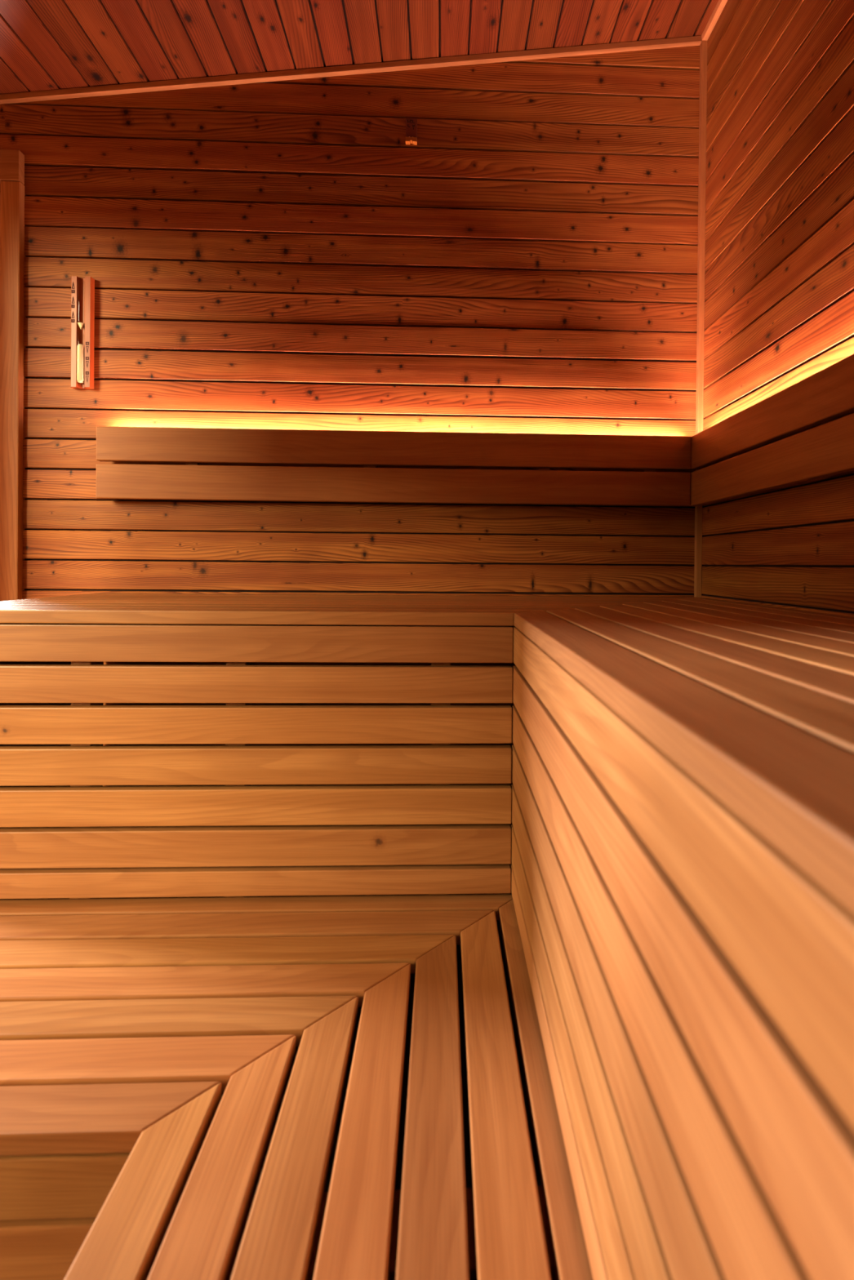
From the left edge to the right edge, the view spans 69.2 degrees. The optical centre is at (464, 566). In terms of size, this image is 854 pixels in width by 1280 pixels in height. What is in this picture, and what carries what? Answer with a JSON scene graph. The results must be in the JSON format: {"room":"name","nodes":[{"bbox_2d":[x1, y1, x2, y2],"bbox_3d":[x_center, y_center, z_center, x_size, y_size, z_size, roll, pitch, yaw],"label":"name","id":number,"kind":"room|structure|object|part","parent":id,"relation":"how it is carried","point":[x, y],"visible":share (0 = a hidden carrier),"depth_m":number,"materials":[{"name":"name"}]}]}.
{"room":"sauna","nodes":[
{"label":"sauna","id":0,"kind":"room"},
{"bbox_2d":[0,45,699,898],"bbox_3d":[-0.513,-0.379,2.198,2.991,3.188,0.132,0,0,-2],"label":"wall","id":1,"kind":"structure","parent":0,"point":[277,255],"depth_m":2.14,"materials":[{"name":"brown wood"}]},
{"bbox_2d":[0,149,26,600],"bbox_3d":[-1.674,-0.125,2.098,0.344,2.542,0.068,0,0,-2],"label":"window","id":2,"kind":"structure","parent":1,"relation":"in","point":[12,194],"depth_m":2.07,"materials":[{"name":"brown wood"}]},
{"bbox_3d":[-1.581,-0.134,2.117,0.026,2.319,0.036,0,0,-2],"label":"frame","id":3,"kind":"part","parent":2,"relation":"part of","materials":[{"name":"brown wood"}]},
{"bbox_2d":[71,275,94,389],"bbox_3d":[-1.294,-0.792,2.085,0.068,0.372,0.030,0,0,-2],"label":"timer","id":4,"kind":"object","parent":1,"relation":"attached to","point":[82,290],"visible":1,"depth_m":2.08,"materials":[{"name":"brown wood"}]},
{"bbox_2d":[0,35,702,104],"bbox_3d":[-0.510,-1.694,2.118,2.674,0.347,0.019,0,0,-2],"label":"trim","id":5,"kind":"structure","parent":1,"relation":"attached to","point":[255,77],"depth_m":2.12,"materials":[{"name":"brown wood"}]},
{"bbox_2d":[95,426,691,506],"bbox_3d":[-0.224,-0.340,2.116,2.009,0.240,0.054,0,0,-2],"label":"backrest","id":6,"kind":"object","parent":1,"relation":"attached to","point":[193,446],"visible":1,"depth_m":2.09,"materials":[{"name":"brown wood"}]},
{"bbox_2d":[405,117,417,145],"bbox_3d":[-0.184,-1.505,2.130,0.039,0.084,0.020,0,0,-2],"label":"tag","id":7,"kind":"object","parent":1,"relation":"attached to","point":[411,123],"visible":1,"depth_m":2.13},
{"bbox_2d":[693,40,706,597],"bbox_3d":[0.824,-0.342,2.174,0.019,3.019,0.019,0,0,-2],"label":"trim","id":8,"kind":"structure","parent":1,"relation":"attached to","point":[703,46],"depth_m":2.16,"materials":[{"name":"brown wood"}]},
{"bbox_2d":[0,0,718,93],"bbox_3d":[-0.444,-1.759,0.377,2.971,0.449,3.763,0,0,-2],"label":"ceiling","id":9,"kind":"structure","parent":0,"point":[46,45],"depth_m":1.99,"materials":[{"name":"brown wood"}]},
{"bbox_2d":[221,920,541,1194],"bbox_3d":[-0.470,1.224,0.390,2.971,0.120,3.763,0,0,-2],"label":"floor","id":10,"kind":"structure","parent":0,"point":[468,1173],"depth_m":1.37,"materials":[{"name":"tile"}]},
{"bbox_2d":[0,893,593,1279],"bbox_3d":[-0.681,0.936,0.014,1.717,0.385,2.729,0,0,-2],"label":"bench","id":11,"kind":"object","parent":10,"relation":"on","point":[126,1024],"visible":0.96,"depth_m":0.87,"materials":[{"name":"brown wood"}]},
{"bbox_2d":[0,592,853,1279],"bbox_3d":[-0.147,0.636,0.403,2.061,1.062,3.471,0,0,-2],"label":"bench","id":12,"kind":"object","parent":10,"relation":"on","point":[678,843],"visible":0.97,"depth_m":0.83,"materials":[{"name":"brown wood"}]},
{"bbox_3d":[-1.222,0.636,1.731,0.012,1.031,0.738,0,0,-2],"label":"panel","id":13,"kind":"part","parent":12,"relation":"part of","materials":[{"name":"brown wood"}]},
{"bbox_2d":[701,0,853,617],"bbox_3d":[0.962,-0.308,0.441,0.131,3.088,3.513,0,0,-2],"label":"wall","id":14,"kind":"structure","parent":0,"point":[779,255],"depth_m":1.68,"materials":[{"name":"brown wood"}]},
{"bbox_2d":[701,0,727,40],"bbox_3d":[0.901,-1.840,0.426,0.021,0.019,3.503,0,0,-2],"label":"trim","id":15,"kind":"structure","parent":14,"relation":"attached to","point":[720,5],"depth_m":2.08,"materials":[{"name":"brown wood"}]},
{"bbox_2d":[688,354,853,506],"bbox_3d":[0.870,-0.322,0.444,0.054,0.240,3.425,0,0,-2],"label":"backrest","id":16,"kind":"object","parent":14,"relation":"attached to","point":[823,397],"visible":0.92,"depth_m":1.56,"materials":[{"name":"brown wood"}]}
]}

